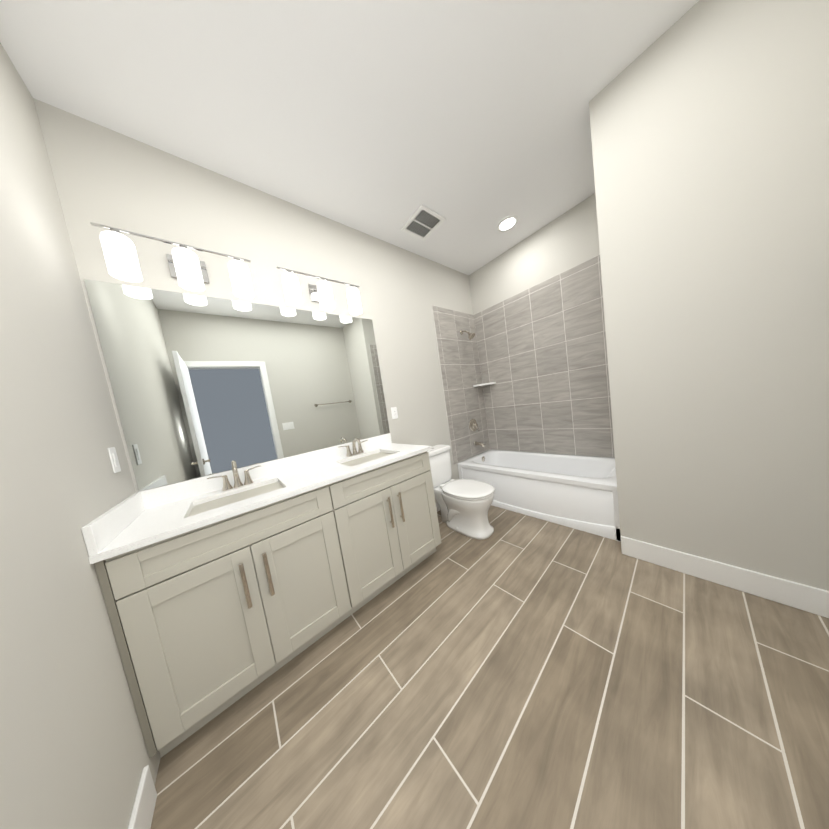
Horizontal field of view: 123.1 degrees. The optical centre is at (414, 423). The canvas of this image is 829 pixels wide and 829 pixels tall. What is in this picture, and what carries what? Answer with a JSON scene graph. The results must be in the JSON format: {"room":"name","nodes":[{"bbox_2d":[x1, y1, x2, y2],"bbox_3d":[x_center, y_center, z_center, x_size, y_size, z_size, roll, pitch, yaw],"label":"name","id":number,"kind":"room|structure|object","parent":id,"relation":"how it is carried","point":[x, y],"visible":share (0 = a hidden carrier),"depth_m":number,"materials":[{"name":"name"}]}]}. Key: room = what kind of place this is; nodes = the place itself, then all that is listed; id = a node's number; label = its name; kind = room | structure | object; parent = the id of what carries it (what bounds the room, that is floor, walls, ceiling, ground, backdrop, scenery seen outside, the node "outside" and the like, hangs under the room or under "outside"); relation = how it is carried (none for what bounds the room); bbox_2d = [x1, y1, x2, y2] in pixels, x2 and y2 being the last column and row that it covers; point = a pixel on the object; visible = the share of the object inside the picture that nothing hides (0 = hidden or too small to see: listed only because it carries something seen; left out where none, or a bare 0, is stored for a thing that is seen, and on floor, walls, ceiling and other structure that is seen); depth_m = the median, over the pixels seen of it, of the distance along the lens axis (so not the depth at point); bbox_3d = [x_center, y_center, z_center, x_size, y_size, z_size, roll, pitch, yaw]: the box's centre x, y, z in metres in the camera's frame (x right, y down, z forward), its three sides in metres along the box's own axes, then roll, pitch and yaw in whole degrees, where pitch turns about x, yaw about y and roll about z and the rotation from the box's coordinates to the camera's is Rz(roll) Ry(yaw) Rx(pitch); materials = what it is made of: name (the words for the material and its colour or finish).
{"room":"bathroom","nodes":[
{"label":"bathroom","id":0,"kind":"room"},
{"bbox_2d":[0,43,160,828],"bbox_3d":[-0.802,-0.087,0.173,0.120,2.860,2.400,-12,6,-39],"label":"wall","id":1,"kind":"structure","parent":0,"point":[73,753],"depth_m":0.67,"materials":[{"name":"grey paint"}]},
{"bbox_2d":[81,493,144,556],"bbox_3d":[-1.253,0.400,0.958,0.020,0.100,0.544,-12,6,-39],"label":"backsplash","id":2,"kind":"structure","parent":1,"relation":"attached to","point":[98,533],"depth_m":0.87,"materials":[{"name":"white stone"}]},
{"bbox_2d":[107,447,120,472],"bbox_3d":[-1.371,0.168,1.030,0.009,0.116,0.070,-12,6,-39],"label":"switch plate","id":3,"kind":"object","parent":1,"relation":"attached to","point":[114,459],"visible":1,"depth_m":1.02,"materials":[{"name":"white plastic"}]},
{"bbox_2d":[128,765,156,828],"bbox_3d":[-0.403,1.240,0.150,0.013,0.130,1.666,-12,6,-39],"label":"baseboard","id":4,"kind":"structure","parent":1,"relation":"attached to","point":[141,817],"depth_m":0.74,"materials":[{"name":"white wood"}]},
{"bbox_2d":[33,98,484,500],"bbox_3d":[-0.323,-0.331,2.207,3.490,2.860,0.120,-12,6,-39],"label":"wall","id":5,"kind":"structure","parent":0,"point":[102,175],"depth_m":1.51,"materials":[{"name":"grey paint"}]},
{"bbox_2d":[90,222,253,298],"bbox_3d":[-1.274,-0.872,1.265,0.610,0.224,0.156,-12,6,-39],"label":"sconce","id":6,"kind":"object","parent":5,"relation":"attached to","point":[187,269],"visible":1,"depth_m":1.20,"materials":[{"name":"white glass"}]},
{"bbox_2d":[84,279,389,490],"bbox_3d":[-0.920,-0.301,1.633,1.588,1.068,0.005,-12,6,-39],"label":"mirror","id":7,"kind":"object","parent":5,"relation":"attached to","point":[203,386],"visible":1,"depth_m":1.41,"materials":[{"name":"clear glass"}]},
{"bbox_2d":[137,433,392,508],"bbox_3d":[-0.835,0.278,1.671,1.594,0.100,0.020,-12,6,-39],"label":"backsplash","id":8,"kind":"structure","parent":5,"relation":"attached to","point":[162,495],"depth_m":1.50,"materials":[{"name":"white stone"}]},
{"bbox_2d":[277,267,361,314],"bbox_3d":[-0.700,-0.998,1.742,0.610,0.224,0.156,-12,6,-39],"label":"sconce","id":9,"kind":"object","parent":5,"relation":"attached to","point":[321,292],"visible":1,"depth_m":1.68,"materials":[{"name":"white glass"}]},
{"bbox_2d":[391,407,397,418],"bbox_3d":[-0.197,-0.100,2.219,0.070,0.116,0.007,-12,6,-39],"label":"electrical outlet plate","id":10,"kind":"object","parent":5,"relation":"attached to","point":[394,412],"visible":1,"depth_m":2.21,"materials":[{"name":"white plastic"}]},
{"bbox_2d":[435,501,439,511],"bbox_3d":[0.218,0.947,2.517,0.836,0.130,0.013,-12,6,-39],"label":"baseboard","id":11,"kind":"structure","parent":5,"relation":"attached to","point":[437,505],"depth_m":2.54,"materials":[{"name":"white"}]},
{"bbox_2d":[432,305,489,464],"bbox_3d":[0.649,-0.492,2.928,0.812,1.897,0.009,-12,6,-39],"label":"wall tile","id":12,"kind":"structure","parent":5,"relation":"attached to","point":[458,354],"depth_m":2.88,"materials":[{"name":"grey tile"}]},
{"bbox_2d":[460,330,474,339],"bbox_3d":[0.674,-1.131,2.844,0.092,0.162,0.188,-12,6,-39],"label":"shower head","id":13,"kind":"object","parent":12,"relation":"attached to","point":[471,336],"visible":1,"depth_m":2.82},
{"bbox_2d":[469,419,479,431],"bbox_3d":[0.805,0.028,2.991,0.176,0.176,0.060,-12,6,-39],"label":"shower valve","id":14,"kind":"object","parent":12,"relation":"attached to","point":[473,425],"visible":1,"depth_m":2.98,"materials":[{"name":"silver metal"}]},
{"bbox_2d":[474,441,484,446],"bbox_3d":[0.869,0.278,2.980,0.068,0.078,0.146,-12,6,-39],"label":"tub spout","id":15,"kind":"object","parent":12,"relation":"attached to","point":[476,443],"visible":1,"depth_m":2.97,"materials":[{"name":"silver metal"}]},
{"bbox_2d":[0,0,698,274],"bbox_3d":[0.440,-1.796,0.441,4.070,0.100,3.900,-12,6,-39],"label":"ceiling","id":16,"kind":"structure","parent":0,"point":[468,120],"depth_m":1.14,"materials":[{"name":"white paint"}]},
{"bbox_2d":[401,204,445,240],"bbox_3d":[0.078,-1.822,2.061,0.300,0.013,0.300,-12,6,-39],"label":"ceiling vent","id":17,"kind":"object","parent":16,"relation":"in","point":[423,223],"visible":1,"depth_m":2.05,"materials":[{"name":"white"}]},
{"bbox_2d":[497,215,517,231],"bbox_3d":[0.915,-1.961,2.215,0.196,0.009,0.196,-12,6,-39],"label":"recessed light","id":18,"kind":"object","parent":16,"relation":"in","point":[507,223],"visible":1,"depth_m":2.20,"materials":[{"name":"white glass"}]},
{"bbox_2d":[151,505,828,828],"bbox_3d":[0.873,1.122,0.689,4.070,0.100,3.900,-12,6,-39],"label":"floor","id":19,"kind":"structure","parent":0,"point":[515,670],"depth_m":0.88,"materials":[{"name":"brown tile"}]},
{"bbox_2d":[89,449,440,757],"bbox_3d":[-0.588,0.778,1.490,1.574,0.872,0.584,-12,6,-39],"label":"bathroom vanity","id":20,"kind":"object","parent":19,"relation":"on","point":[222,591],"depth_m":1.03,"materials":[{"name":"beige paint"}]},
{"bbox_2d":[88,445,431,560],"bbox_3d":[-0.652,0.332,1.465,1.594,0.026,0.568,-12,6,-39],"label":"countertop","id":21,"kind":"structure","parent":20,"relation":"on","point":[162,520],"depth_m":1.11,"materials":[{"name":"white stone"}]},
{"bbox_2d":[205,465,260,492],"bbox_3d":[-1.059,0.317,1.335,0.260,0.144,0.153,-12,6,-39],"label":"faucet","id":22,"kind":"object","parent":21,"relation":"on","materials":[{"name":"silver metal"}]},
{"bbox_2d":[189,481,284,516],"bbox_3d":[-0.932,0.473,1.223,0.408,0.154,0.318,-12,6,-39],"label":"sink","id":23,"kind":"object","parent":21,"relation":"in","point":[238,494],"depth_m":1.26,"materials":[{"name":"white ceramic"}]},
{"bbox_2d":[337,438,364,456],"bbox_3d":[-0.470,0.188,1.823,0.260,0.144,0.153,-12,6,-39],"label":"faucet","id":24,"kind":"object","parent":21,"relation":"on","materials":[{"name":"silver metal"}]},
{"bbox_2d":[341,449,396,468],"bbox_3d":[-0.344,0.344,1.711,0.408,0.154,0.318,-12,6,-39],"label":"sink","id":25,"kind":"object","parent":21,"relation":"in","point":[366,458],"depth_m":1.75,"materials":[{"name":"white ceramic"}]},
{"bbox_2d":[427,445,494,539],"bbox_3d":[0.411,0.628,2.192,0.388,0.757,0.752,-12,6,-39],"label":"toilet","id":26,"kind":"object","parent":19,"relation":"on","point":[465,504],"visible":0.81,"depth_m":2.06,"materials":[{"name":"white ceramic"}]},
{"bbox_2d":[458,449,620,541],"bbox_3d":[1.326,0.632,2.465,0.740,0.435,1.516,-12,6,-39],"label":"bathtub","id":27,"kind":"object","parent":19,"relation":"on","point":[578,492],"visible":0.77,"depth_m":2.15,"materials":[{"name":"white ceramic"}]},
{"bbox_2d":[469,193,613,457],"bbox_3d":[1.514,-0.636,2.589,0.120,2.860,1.640,-12,6,-39],"label":"wall","id":28,"kind":"structure","parent":0,"point":[567,240],"depth_m":2.40,"materials":[{"name":"grey paint"}]},
{"bbox_2d":[473,382,495,386],"bbox_3d":[0.944,-0.521,3.028,0.210,0.022,0.210,-12,6,-39],"label":"corner shelf","id":29,"kind":"object","parent":28,"relation":"attached to","point":[484,384],"visible":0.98,"depth_m":2.99,"materials":[{"name":"white ceramic"}]},
{"bbox_2d":[474,255,614,457],"bbox_3d":[1.433,-0.581,2.598,0.009,1.897,1.499,-12,6,-39],"label":"wall tile","id":30,"kind":"structure","parent":28,"relation":"attached to","point":[542,352],"depth_m":2.49,"materials":[{"name":"grey tile"}]},
{"bbox_2d":[589,0,828,590],"bbox_3d":[1.904,-0.596,1.431,1.000,2.860,0.880,-12,6,-39],"label":"wall","id":31,"kind":"structure","parent":0,"point":[709,122],"depth_m":1.10,"materials":[{"name":"grey paint"}]},
{"bbox_2d":[621,536,828,617],"bbox_3d":[1.670,0.836,1.282,0.017,0.130,0.729,-12,6,-39],"label":"baseboard","id":32,"kind":"structure","parent":31,"relation":"attached to","point":[811,599],"depth_m":1.21,"materials":[{"name":"white wood"}]}
]}

